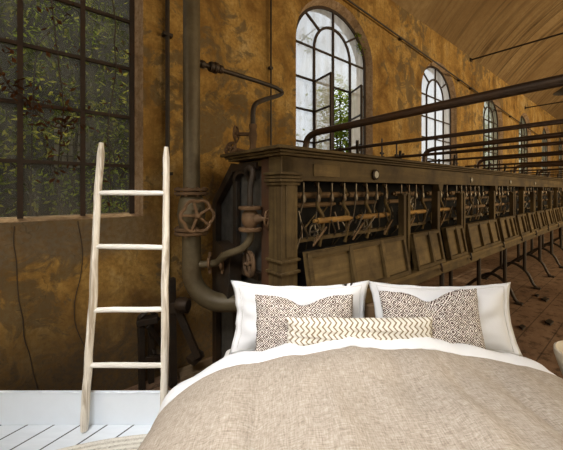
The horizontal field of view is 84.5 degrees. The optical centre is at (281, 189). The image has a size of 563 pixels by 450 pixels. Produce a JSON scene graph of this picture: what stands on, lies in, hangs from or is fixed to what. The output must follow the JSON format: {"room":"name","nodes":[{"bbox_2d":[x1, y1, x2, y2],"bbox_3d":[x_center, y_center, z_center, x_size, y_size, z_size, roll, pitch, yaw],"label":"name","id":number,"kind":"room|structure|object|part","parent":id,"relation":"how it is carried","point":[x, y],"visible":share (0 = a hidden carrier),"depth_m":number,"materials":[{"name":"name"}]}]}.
{"room":"bedroom","nodes":[
{"label":"bedroom","id":0,"kind":"room"},
{"bbox_2d":[0,425,151,449],"bbox_3d":[0.075,1.866,0.265,5.650,0.532,3.731,0,0,0],"label":"floor","id":1,"kind":"structure","parent":0,"point":[12,437],"depth_m":2.03,"materials":[{"name":"white wood"}]},
{"bbox_2d":[0,390,169,424],"bbox_3d":[0.075,1.488,2.119,5.650,0.224,0.024,0,0,0],"label":"baseboard","id":2,"kind":"structure","parent":1,"relation":"on","point":[17,407],"depth_m":2.11,"materials":[{"name":"white paint"}]},
{"bbox_2d":[57,434,146,449],"bbox_3d":[-0.650,1.593,0.010,4.058,0.011,4.058,0,0,0],"label":"rug","id":3,"kind":"object","parent":1,"relation":"on","point":[132,442],"visible":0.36,"depth_m":1.93,"materials":[{"name":"fabric"}]},
{"bbox_2d":[224,303,374,356],"bbox_3d":[0.560,1.174,1.052,1.860,0.828,2.085,0,0,0],"label":"bed","id":4,"kind":"object","parent":3,"relation":"on","point":[369,311],"visible":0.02,"depth_m":2.06,"materials":[{"name":"fabric"}]},
{"bbox_2d":[228,280,368,354],"bbox_3d":[0.122,0.808,1.985,0.906,0.434,0.216,0,0,-1],"label":"pillow","id":5,"kind":"object","parent":4,"relation":"on","point":[244,339],"visible":0.41,"depth_m":1.96,"materials":[{"name":"white fabric"}]},
{"bbox_2d":[255,294,352,350],"bbox_3d":[0.138,0.819,1.847,0.603,0.362,0.177,0,0,2],"label":"cushion","id":6,"kind":"object","parent":4,"relation":"on","point":[272,311],"visible":0.52,"depth_m":1.82,"materials":[{"name":"beige fabric"}]},
{"bbox_2d":[137,346,562,449],"bbox_3d":[0.521,1.170,0.766,2.646,0.779,1.823,0,0,0],"label":"duvet","id":7,"kind":"object","parent":4,"relation":"on","point":[351,397],"visible":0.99,"depth_m":1.24,"materials":[{"name":"fabric"}]},
{"bbox_2d":[157,337,554,415],"bbox_3d":[0.516,1.163,1.706,2.587,0.741,0.167,0,0,0],"label":"sheet","id":8,"kind":"object","parent":4,"relation":"on","point":[244,357],"visible":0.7,"depth_m":1.66,"materials":[{"name":"white fabric"}]},
{"bbox_2d":[286,317,432,345],"bbox_3d":[0.440,0.798,1.742,0.835,0.160,0.126,0,0,0],"label":"lumbar cushion","id":9,"kind":"object","parent":8,"relation":"on","point":[303,331],"visible":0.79,"depth_m":1.71,"materials":[{"name":"beige fabric"}]},
{"bbox_3d":[0.570,1.170,2.075,1.620,0.820,0.040,0,0,0],"label":"headboard","id":10,"kind":"part","parent":4,"relation":"part of","materials":[{"name":"brown wood"}]},
{"bbox_2d":[379,288,485,348],"bbox_3d":[0.899,0.801,1.848,0.607,0.406,0.179,0,0,-2],"label":"cushion","id":11,"kind":"object","parent":4,"relation":"on","point":[455,314],"visible":0.56,"depth_m":1.81,"materials":[{"name":"beige fabric"}]},
{"bbox_2d":[369,281,521,355],"bbox_3d":[1.027,0.811,1.979,0.928,0.427,0.226,0,0,4],"label":"pillow","id":12,"kind":"object","parent":4,"relation":"on","point":[493,299],"visible":0.44,"depth_m":1.95,"materials":[{"name":"white fabric"}]},
{"bbox_2d":[80,142,169,432],"bbox_3d":[-1.038,0.636,2.060,0.582,1.906,0.074,0,0,0],"label":"ladder","id":13,"kind":"object","parent":1,"relation":"on","point":[89,364],"visible":0.97,"depth_m":2.05,"materials":[{"name":"beige wood"}]},
{"bbox_3d":[-1.257,0.636,2.062,0.146,1.907,0.055,0,0,-14],"label":"rail","id":14,"kind":"part","parent":13,"relation":"part of","materials":[{"name":"beige wood"}]},
{"bbox_3d":[-0.774,0.650,2.060,0.056,1.877,0.070,0,0,0],"label":"rail","id":15,"kind":"part","parent":13,"relation":"part of","materials":[{"name":"beige wood"}]},
{"bbox_2d":[553,340,562,374],"bbox_3d":[1.930,1.305,1.890,0.410,0.590,0.410,0,0,0],"label":"pot","id":16,"kind":"object","parent":1,"relation":"on","point":[558,346],"visible":1,"depth_m":1.97,"materials":[{"name":"beige ceramic"}]},
{"bbox_2d":[0,0,562,389],"bbox_3d":[6.388,-0.979,10.239,35.090,6.220,0.349,0,0,-40],"label":"wall","id":17,"kind":"structure","parent":0,"point":[234,34],"depth_m":3.67,"materials":[{"name":"paint"}]},
{"bbox_2d":[13,226,37,389],"bbox_3d":[-2.287,1.189,2.785,0.187,1.740,0.008,0,0,-40],"label":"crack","id":18,"kind":"object","parent":17,"relation":"hanging from","point":[14,226],"visible":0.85,"depth_m":2.75,"materials":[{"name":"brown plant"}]},
{"bbox_2d":[0,0,134,218],"bbox_3d":[-2.430,-1.488,2.882,1.972,3.606,0.044,0,0,-40],"label":"window","id":19,"kind":"structure","parent":17,"relation":"in","point":[88,145],"depth_m":3.18,"materials":[{"name":"metal"}]},
{"bbox_2d":[0,47,99,145],"bbox_3d":[-2.319,-1.186,2.840,1.137,1.531,0.142,0,0,-40],"label":"vine","id":20,"kind":"object","parent":19,"relation":"attached to","point":[2,73],"visible":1,"depth_m":2.88,"materials":[{"name":"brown plant"}]},
{"bbox_3d":[-2.345,-1.243,2.855,0.781,1.288,0.038,0,0,-39],"label":"stem","id":21,"kind":"part","parent":20,"relation":"part of","materials":[{"name":"grey plant"}]},
{"bbox_2d":[36,0,80,183],"bbox_3d":[-2.164,-1.235,2.970,0.410,2.350,0.122,0,0,-40],"label":"vine","id":22,"kind":"object","parent":19,"relation":"hanging from","point":[51,7],"visible":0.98,"depth_m":3.00,"materials":[{"name":"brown plant"}]},
{"bbox_3d":[-2.186,-1.232,2.996,0.136,2.176,0.018,0,0,-33],"label":"stem","id":23,"kind":"part","parent":22,"relation":"part of","materials":[{"name":"grey plant"}]},
{"bbox_2d":[88,0,130,205],"bbox_3d":[-1.808,-1.007,3.279,0.417,2.360,0.093,0,0,-40],"label":"vine","id":24,"kind":"object","parent":19,"relation":"hanging from","point":[120,70],"visible":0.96,"depth_m":3.30,"materials":[{"name":"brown plant"}]},
{"bbox_3d":[-1.810,-1.015,3.312,0.089,2.321,0.026,0,0,-40],"label":"stem","id":25,"kind":"part","parent":24,"relation":"part of","materials":[{"name":"grey plant"}]},
{"bbox_2d":[74,221,92,386],"bbox_3d":[-1.953,1.204,3.062,0.166,1.799,0.008,0,0,-40],"label":"vine","id":26,"kind":"object","parent":17,"relation":"hanging from","point":[77,221],"visible":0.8,"depth_m":3.04,"materials":[{"name":"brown plant"}]},
{"bbox_2d":[161,0,172,277],"bbox_3d":[-1.316,-0.964,3.571,0.108,6.192,0.070,0,0,-40],"label":"pipe","id":27,"kind":"object","parent":17,"relation":"attached to","point":[166,33],"visible":0.51,"depth_m":3.55,"materials":[{"name":"metal"}]},
{"bbox_2d":[268,0,272,145],"bbox_3d":[-0.162,-0.964,4.537,0.057,6.192,0.057,0,0,-40],"label":"pipe","id":28,"kind":"object","parent":17,"relation":"attached to","point":[270,67],"visible":0.38,"depth_m":4.52,"materials":[{"name":"metal"}]},
{"bbox_2d":[296,5,365,153],"bbox_3d":[1.087,-1.488,5.502,1.972,3.606,0.505,0,0,-40],"label":"window","id":29,"kind":"structure","parent":17,"relation":"in","point":[332,39],"depth_m":5.41,"materials":[{"name":"glass"}]},
{"bbox_3d":[0.685,-0.805,5.146,0.087,2.132,0.438,0,0,-40],"label":"pane","id":30,"kind":"part","parent":29,"relation":"part of","materials":[{"name":"clear glass"}]},
{"bbox_3d":[0.684,-0.805,5.145,0.043,2.163,0.484,0,0,-29],"label":"sash","id":31,"kind":"part","parent":29,"relation":"part of","materials":[{"name":"glass"}]},
{"bbox_3d":[1.384,-0.805,5.756,0.094,2.131,0.431,0,0,0],"label":"pane","id":32,"kind":"part","parent":29,"relation":"part of","materials":[{"name":"clear glass"}]},
{"bbox_3d":[1.383,-0.805,5.755,0.048,2.163,0.485,0,0,-13],"label":"sash","id":33,"kind":"part","parent":29,"relation":"part of","materials":[{"name":"glass"}]},
{"bbox_2d":[350,32,365,55],"bbox_3d":[0.926,-2.770,5.822,1.741,0.782,0.257,0,0,-28],"label":"creeper","id":34,"kind":"object","parent":29,"relation":"attached to","point":[357,32],"visible":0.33,"depth_m":6.12,"materials":[{"name":"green plant"}]},
{"bbox_2d":[422,66,450,164],"bbox_3d":[4.119,-1.488,8.318,1.972,3.606,0.045,0,0,-40],"label":"window","id":35,"kind":"structure","parent":17,"relation":"in","point":[439,122],"depth_m":8.31,"materials":[{"name":"glass"}]},
{"bbox_2d":[347,0,537,134],"bbox_3d":[6.194,-3.067,9.793,15.662,0.948,0.092,0,0,-40],"label":"cable conduit","id":36,"kind":"object","parent":17,"relation":"attached to","point":[400,38],"visible":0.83,"depth_m":7.25,"materials":[{"name":"metal"}]},
{"bbox_2d":[483,100,497,170],"bbox_3d":[7.355,-1.488,11.004,1.972,3.606,0.044,0,0,-40],"label":"window","id":37,"kind":"structure","parent":17,"relation":"in","point":[494,122],"depth_m":11.14,"materials":[{"name":"glass"}]},
{"bbox_2d":[470,32,562,61],"bbox_3d":[9.269,-3.987,5.338,0.102,0.102,10.875,0,0,-40],"label":"rod","id":38,"kind":"object","parent":17,"relation":"attached to","point":[471,59],"visible":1,"depth_m":8.59,"materials":[{"name":"metal"}]},
{"bbox_2d":[519,115,527,172],"bbox_3d":[10.591,-1.488,13.690,1.972,3.606,0.044,0,0,-40],"label":"window","id":39,"kind":"structure","parent":17,"relation":"in","point":[524,132],"depth_m":13.94,"materials":[{"name":"glass"}]},
{"bbox_2d":[525,101,562,108],"bbox_3d":[14.100,-3.582,9.348,0.105,0.102,10.875,0,0,-40],"label":"rod","id":40,"kind":"object","parent":17,"relation":"attached to","point":[561,101],"visible":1,"depth_m":13.05,"materials":[{"name":"metal"}]},
{"bbox_2d":[542,128,547,176],"bbox_3d":[13.771,-1.488,16.329,1.972,3.606,0.044,0,0,-40],"label":"window","id":41,"kind":"structure","parent":17,"relation":"in","point":[544,148],"depth_m":16.61,"materials":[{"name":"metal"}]},
{"bbox_3d":[13.767,-1.490,16.333,1.929,3.560,0.001,0,0,-40],"label":"glass","id":42,"kind":"part","parent":41,"relation":"part of","materials":[{"name":"clear glass"}]},
{"bbox_2d":[559,138,561,190],"bbox_3d":[17.006,-1.488,19.014,1.972,3.606,0.044,0,0,-40],"label":"window","id":43,"kind":"structure","parent":17,"relation":"in","point":[560,148],"depth_m":19.31,"materials":[{"name":"glass"}]},
{"bbox_2d":[124,228,562,389],"bbox_3d":[9.972,2.204,5.921,35.090,0.145,10.875,0,0,-40],"label":"floor","id":44,"kind":"structure","parent":0,"point":[535,342],"depth_m":6.32,"materials":[{"name":"brown wood"}]},
{"bbox_2d":[136,312,171,389],"bbox_3d":[-1.375,1.731,3.341,0.344,0.927,0.297,0,0,-26],"label":"stand","id":45,"kind":"object","parent":44,"relation":"on","point":[143,319],"visible":0.76,"depth_m":3.29,"materials":[{"name":"metal"}]},
{"bbox_3d":[-1.463,1.798,3.361,0.087,0.794,0.227,0,0,18],"label":"leg","id":46,"kind":"part","parent":45,"relation":"part of","materials":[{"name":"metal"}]},
{"bbox_2d":[168,277,204,387],"bbox_3d":[-1.042,1.554,3.403,0.392,1.209,0.319,0,0,-40],"label":"post","id":47,"kind":"object","parent":44,"relation":"on","point":[178,307],"visible":0.86,"depth_m":3.34,"materials":[{"name":"metal"}]},
{"bbox_3d":[-1.185,1.554,3.364,0.096,1.209,0.091,0,0,-40],"label":"post","id":48,"kind":"part","parent":47,"relation":"part of","materials":[{"name":"metal"}]},
{"bbox_2d":[177,358,211,381],"bbox_3d":[-0.996,2.103,3.635,0.429,0.051,0.188,0,0,-34],"label":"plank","id":49,"kind":"object","parent":44,"relation":"on","point":[184,373],"visible":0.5,"depth_m":3.59,"materials":[{"name":"brown wood"}]},
{"bbox_2d":[212,74,562,363],"bbox_3d":[6.746,0.660,7.357,16.760,2.944,3.722,0,0,-40],"label":"machine","id":50,"kind":"object","parent":44,"relation":"on","point":[336,217],"visible":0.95,"depth_m":3.49,"materials":[{"name":"metal"}]},
{"bbox_2d":[174,0,236,311],"bbox_3d":[-0.439,-1.983,3.079,1.199,6.475,0.490,0,0,-16],"label":"pipe","id":51,"kind":"object","parent":50,"relation":"attached to","point":[191,211],"visible":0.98,"depth_m":2.96,"materials":[{"name":"brown metal"}]},
{"bbox_2d":[199,165,268,273],"bbox_3d":[-0.445,0.291,2.874,0.803,1.035,0.216,0,0,32],"label":"pipe","id":52,"kind":"object","parent":51,"relation":"attached to","point":[250,218],"visible":0.81,"depth_m":2.74,"materials":[{"name":"brown metal"}]},
{"bbox_3d":[-0.562,0.842,3.151,0.145,0.636,0.404,0,0,-40],"label":"gear casing","id":53,"kind":"part","parent":50,"relation":"part of","materials":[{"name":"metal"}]},
{"bbox_3d":[-0.473,0.928,3.204,0.087,2.408,0.895,0,0,-40],"label":"frame","id":54,"kind":"part","parent":50,"relation":"part of","materials":[{"name":"metal"}]},
{"bbox_3d":[-0.358,0.928,3.161,0.036,2.407,1.058,0,0,-40],"label":"panel","id":55,"kind":"part","parent":50,"relation":"part of","materials":[{"name":"metal"}]},
{"bbox_2d":[200,60,283,148],"bbox_3d":[-0.263,-0.838,3.355,1.190,0.965,0.483,0,0,-44],"label":"pipe","id":56,"kind":"object","parent":50,"relation":"on","point":[214,67],"visible":0.98,"depth_m":3.15,"materials":[{"name":"metal"}]},
{"bbox_3d":[0.227,0.435,2.898,0.058,0.300,0.256,0,0,14],"label":"swing arm","id":57,"kind":"part","parent":50,"relation":"part of","materials":[{"name":"wood"}]},
{"bbox_3d":[0.354,0.442,2.964,0.215,0.174,0.054,0,0,-44],"label":"swing arm","id":58,"kind":"part","parent":50,"relation":"part of","materials":[{"name":"brown wood"}]},
{"bbox_3d":[0.528,0.437,3.151,0.055,0.296,0.235,0,0,10],"label":"swing arm","id":59,"kind":"part","parent":50,"relation":"part of","materials":[{"name":"wood"}]},
{"bbox_3d":[0.641,0.447,3.249,0.206,0.275,0.051,0,0,9],"label":"swing arm","id":60,"kind":"part","parent":50,"relation":"part of","materials":[{"name":"wood"}]},
{"bbox_3d":[0.722,0.468,3.341,1.580,0.036,0.044,0,0,-40],"label":"bay rail","id":61,"kind":"part","parent":50,"relation":"part of","materials":[{"name":"brown wood"}]},
{"bbox_3d":[0.796,0.423,3.393,0.143,0.323,0.159,0,0,-40],"label":"swing arm","id":62,"kind":"part","parent":50,"relation":"part of","materials":[{"name":"metal"}]},
{"bbox_3d":[0.839,0.757,3.155,1.610,0.435,0.116,0,0,-40],"label":"panel","id":63,"kind":"part","parent":50,"relation":"part of","materials":[{"name":"brown wood"}]},
{"bbox_3d":[0.810,0.442,3.342,0.215,0.174,0.054,0,0,-44],"label":"swing arm","id":64,"kind":"part","parent":50,"relation":"part of","materials":[{"name":"brown wood"}]},
{"bbox_3d":[0.859,0.757,3.131,1.610,0.439,0.107,0,0,-40],"label":"panel frame","id":65,"kind":"part","parent":50,"relation":"part of","materials":[{"name":"brown wood"}]},
{"bbox_3d":[0.945,0.439,3.495,0.251,0.291,0.057,0,0,-2],"label":"swing arm","id":66,"kind":"part","parent":50,"relation":"part of","materials":[{"name":"metal"}]},
{"bbox_3d":[1.129,0.425,3.656,0.046,0.319,0.193,0,0,-4],"label":"swing arm","id":67,"kind":"part","parent":50,"relation":"part of","materials":[{"name":"metal"}]},
{"bbox_3d":[1.266,0.442,3.721,0.215,0.174,0.054,0,0,-44],"label":"swing arm","id":68,"kind":"part","parent":50,"relation":"part of","materials":[{"name":"brown wood"}]},
{"bbox_3d":[6.128,-0.320,8.106,16.755,0.072,0.950,0,0,-40],"label":"cornice","id":69,"kind":"part","parent":50,"relation":"part of","materials":[{"name":"brown wood"}]},
{"bbox_3d":[1.749,0.468,4.193,0.768,0.036,0.044,0,0,-40],"label":"bay rail","id":70,"kind":"part","parent":50,"relation":"part of","materials":[{"name":"brown wood"}]},
{"bbox_3d":[1.888,0.757,4.026,0.740,0.435,0.116,0,0,-40],"label":"panel","id":71,"kind":"part","parent":50,"relation":"part of","materials":[{"name":"brown wood"}]},
{"bbox_3d":[1.908,0.757,4.002,0.740,0.439,0.107,0,0,-40],"label":"panel frame","id":72,"kind":"part","parent":50,"relation":"part of","materials":[{"name":"brown wood"}]},
{"bbox_3d":[2.199,0.511,4.388,0.157,1.182,0.116,0,0,-40],"label":"post","id":73,"kind":"part","parent":50,"relation":"part of","materials":[{"name":"brown wood"}]},
{"bbox_3d":[2.171,1.452,4.195,0.062,0.664,0.062,0,0,28],"label":"leg","id":74,"kind":"part","parent":50,"relation":"part of","materials":[{"name":"metal"}]},
{"bbox_3d":[2.953,1.452,5.410,0.062,0.664,0.062,0,0,-17],"label":"leg","id":75,"kind":"part","parent":50,"relation":"part of","materials":[{"name":"metal"}]},
{"bbox_3d":[2.552,0.757,4.577,0.609,0.435,0.116,0,0,-40],"label":"panel","id":76,"kind":"part","parent":50,"relation":"part of","materials":[{"name":"brown wood"}]},
{"bbox_3d":[2.571,0.757,4.553,0.609,0.439,0.107,0,0,-40],"label":"panel frame","id":77,"kind":"part","parent":50,"relation":"part of","materials":[{"name":"brown wood"}]},
{"bbox_3d":[6.527,1.077,7.853,16.465,0.123,0.080,0,0,-40],"label":"rail","id":78,"kind":"part","parent":50,"relation":"part of","materials":[{"name":"brown wood"}]},
{"bbox_3d":[3.328,0.468,5.504,1.421,0.036,0.044,0,0,-40],"label":"bay rail","id":79,"kind":"part","parent":50,"relation":"part of","materials":[{"name":"brown wood"}]},
{"bbox_3d":[3.231,1.452,5.075,0.062,0.664,0.062,0,0,28],"label":"leg","id":80,"kind":"part","parent":50,"relation":"part of","materials":[{"name":"metal"}]},
{"bbox_3d":[3.466,0.757,5.336,1.392,0.435,0.116,0,0,-40],"label":"panel","id":81,"kind":"part","parent":50,"relation":"part of","materials":[{"name":"brown wood"}]},
{"bbox_3d":[3.486,0.757,5.312,1.392,0.439,0.107,0,0,-40],"label":"panel frame","id":82,"kind":"part","parent":50,"relation":"part of","materials":[{"name":"brown wood"}]},
{"bbox_3d":[4.029,0.511,5.907,0.157,1.182,0.116,0,0,-40],"label":"post","id":83,"kind":"part","parent":50,"relation":"part of","materials":[{"name":"brown wood"}]},
{"bbox_3d":[5.096,1.452,7.188,0.062,0.664,0.062,0,0,-17],"label":"leg","id":84,"kind":"part","parent":50,"relation":"part of","materials":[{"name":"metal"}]},
{"bbox_3d":[4.291,1.452,5.955,0.062,0.664,0.062,0,0,28],"label":"leg","id":85,"kind":"part","parent":50,"relation":"part of","materials":[{"name":"metal"}]},
{"bbox_3d":[4.527,0.757,6.216,0.986,0.435,0.116,0,0,-40],"label":"panel","id":86,"kind":"part","parent":50,"relation":"part of","materials":[{"name":"brown wood"}]},
{"bbox_3d":[4.546,0.757,6.192,0.986,0.439,0.107,0,0,-40],"label":"panel frame","id":87,"kind":"part","parent":50,"relation":"part of","materials":[{"name":"brown wood"}]},
{"bbox_3d":[6.189,1.452,8.095,0.062,0.664,0.062,0,0,-17],"label":"leg","id":88,"kind":"part","parent":50,"relation":"part of","materials":[{"name":"metal"}]},
{"bbox_3d":[5.313,0.757,6.869,0.682,0.435,0.116,0,0,-40],"label":"panel","id":89,"kind":"part","parent":50,"relation":"part of","materials":[{"name":"brown wood"}]},
{"bbox_3d":[5.602,0.511,7.213,0.157,1.182,0.116,0,0,-40],"label":"post","id":90,"kind":"part","parent":50,"relation":"part of","materials":[{"name":"brown wood"}]},
{"bbox_3d":[5.333,0.757,6.845,0.682,0.439,0.107,0,0,-40],"label":"panel frame","id":91,"kind":"part","parent":50,"relation":"part of","materials":[{"name":"brown wood"}]},
{"bbox_3d":[5.373,1.452,6.853,0.062,0.664,0.062,0,0,-17],"label":"leg","id":92,"kind":"part","parent":50,"relation":"part of","materials":[{"name":"metal"}]},
{"bbox_3d":[5.982,0.757,7.425,0.682,0.435,0.116,0,0,-40],"label":"panel","id":93,"kind":"part","parent":50,"relation":"part of","materials":[{"name":"brown wood"}]},
{"bbox_3d":[7.249,1.452,8.975,0.062,0.664,0.062,0,0,28],"label":"leg","id":94,"kind":"part","parent":50,"relation":"part of","materials":[{"name":"metal"}]},
{"bbox_3d":[6.002,0.757,7.401,0.682,0.439,0.107,0,0,-40],"label":"panel frame","id":95,"kind":"part","parent":50,"relation":"part of","materials":[{"name":"brown wood"}]},
{"bbox_3d":[6.467,1.452,7.761,0.062,0.664,0.062,0,0,28],"label":"leg","id":96,"kind":"part","parent":50,"relation":"part of","materials":[{"name":"metal"}]},
{"bbox_3d":[6.680,0.757,8.003,0.754,0.435,0.116,0,0,-40],"label":"panel","id":97,"kind":"part","parent":50,"relation":"part of","materials":[{"name":"brown wood"}]},
{"bbox_3d":[6.997,0.511,8.370,0.157,1.182,0.116,0,0,-40],"label":"post","id":98,"kind":"part","parent":50,"relation":"part of","materials":[{"name":"brown wood"}]},
{"bbox_3d":[6.700,0.757,7.979,0.754,0.439,0.107,0,0,-40],"label":"panel frame","id":99,"kind":"part","parent":50,"relation":"part of","materials":[{"name":"brown wood"}]},
{"bbox_3d":[7.433,0.757,8.628,0.826,0.435,0.116,0,0,-40],"label":"panel","id":100,"kind":"part","parent":50,"relation":"part of","materials":[{"name":"brown wood"}]},
{"bbox_3d":[7.453,0.757,8.604,0.826,0.439,0.107,0,0,-40],"label":"panel frame","id":101,"kind":"part","parent":50,"relation":"part of","materials":[{"name":"brown wood"}]},
{"bbox_3d":[7.527,1.452,8.640,0.062,0.664,0.062,0,0,28],"label":"leg","id":102,"kind":"part","parent":50,"relation":"part of","materials":[{"name":"metal"}]},
{"bbox_3d":[8.559,0.511,9.667,0.157,1.182,0.116,0,0,-40],"label":"post","id":103,"kind":"part","parent":50,"relation":"part of","materials":[{"name":"brown wood"}]},
{"bbox_3d":[8.234,0.757,9.253,0.826,0.439,0.107,0,0,-40],"label":"panel frame","id":104,"kind":"part","parent":50,"relation":"part of","materials":[{"name":"brown wood"}]},
{"bbox_3d":[8.587,1.452,9.520,0.062,0.664,0.062,0,0,-17],"label":"leg","id":105,"kind":"part","parent":50,"relation":"part of","materials":[{"name":"metal"}]},
{"bbox_2d":[545,319,553,325],"bbox_3d":[4.287,2.117,4.969,0.228,0.029,0.086,0,0,-36],"label":"scrap","id":106,"kind":"object","parent":44,"relation":"on","point":[548,321],"visible":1,"depth_m":4.96,"materials":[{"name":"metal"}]},
{"bbox_2d":[392,0,562,118],"bbox_3d":[9.972,-5.415,5.921,35.091,2.652,10.875,0,0,-40],"label":"ceiling","id":107,"kind":"structure","parent":0,"point":[478,28],"depth_m":9.57,"materials":[{"name":"wood"}]},
{"bbox_2d":[553,87,562,95],"bbox_3d":[8.006,-4.513,8.699,0.594,3.589,0.594,0,0,-40],"label":"hanging lamp","id":108,"kind":"object","parent":107,"relation":"hanging from","point":[559,92],"visible":1,"depth_m":8.89,"materials":[{"name":"metal"}]},
{"bbox_3d":[1.063,2.204,16.655,43.790,0.145,16.327,0,0,-40],"label":"ground","id":109,"kind":"structure","parent":0,"visible":0},
{"bbox_2d":[33,169,77,214],"bbox_3d":[-2.454,0.912,3.303,0.578,2.438,0.154,0,0,-40],"label":"creeper","id":110,"kind":"object","parent":109,"relation":"on","point":[45,175],"visible":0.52,"depth_m":3.29,"materials":[{"name":"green plant"}]},
{"bbox_2d":[0,0,128,216],"bbox_3d":[-7.139,-1.145,4.401,12.035,6.554,1.508,0,0,-40],"label":"foliage","id":111,"kind":"object","parent":109,"relation":"on","point":[65,73],"visible":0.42,"depth_m":5.88,"materials":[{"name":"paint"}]},
{"bbox_2d":[0,0,128,215],"bbox_3d":[-3.216,-1.410,4.995,4.946,7.109,2.474,0,0,-40],"label":"tree","id":112,"kind":"object","parent":109,"relation":"on","point":[111,24],"visible":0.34,"depth_m":4.67,"materials":[{"name":"green plant"}]},
{"bbox_2d":[0,47,128,216],"bbox_3d":[-2.523,0.092,4.030,3.799,4.119,1.504,0,0,-40],"label":"climbing shrub","id":113,"kind":"object","parent":109,"relation":"on","point":[56,138],"visible":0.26,"depth_m":3.57,"materials":[{"name":"green plant"}]},
{"bbox_2d":[4,0,127,178],"bbox_3d":[-2.341,-0.132,3.455,1.336,4.528,0.262,0,0,-40],"label":"creeper","id":114,"kind":"object","parent":109,"relation":"on","point":[40,40],"visible":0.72,"depth_m":3.24,"materials":[{"name":"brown plant"}]},
{"bbox_3d":[-2.309,0.010,3.350,0.730,4.243,0.032,0,0,-40],"label":"stem","id":115,"kind":"part","parent":114,"relation":"part of","materials":[{"name":"green plant"}]},
{"bbox_2d":[42,121,128,213],"bbox_3d":[-2.083,0.642,3.598,1.114,2.980,0.217,0,0,-40],"label":"creeper","id":116,"kind":"object","parent":109,"relation":"on","point":[121,126],"visible":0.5,"depth_m":3.59,"materials":[{"name":"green plant"}]},
{"bbox_3d":[-2.029,0.760,3.536,0.251,2.744,0.047,0,0,-40],"label":"stem","id":117,"kind":"part","parent":116,"relation":"part of","materials":[{"name":"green plant"}]},
{"bbox_2d":[302,75,347,151],"bbox_3d":[1.613,-0.486,8.129,3.104,5.248,1.904,0,0,-40],"label":"leafy tree","id":118,"kind":"object","parent":109,"relation":"on","point":[342,118],"visible":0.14,"depth_m":7.60,"materials":[{"name":"green plant"}]}
]}

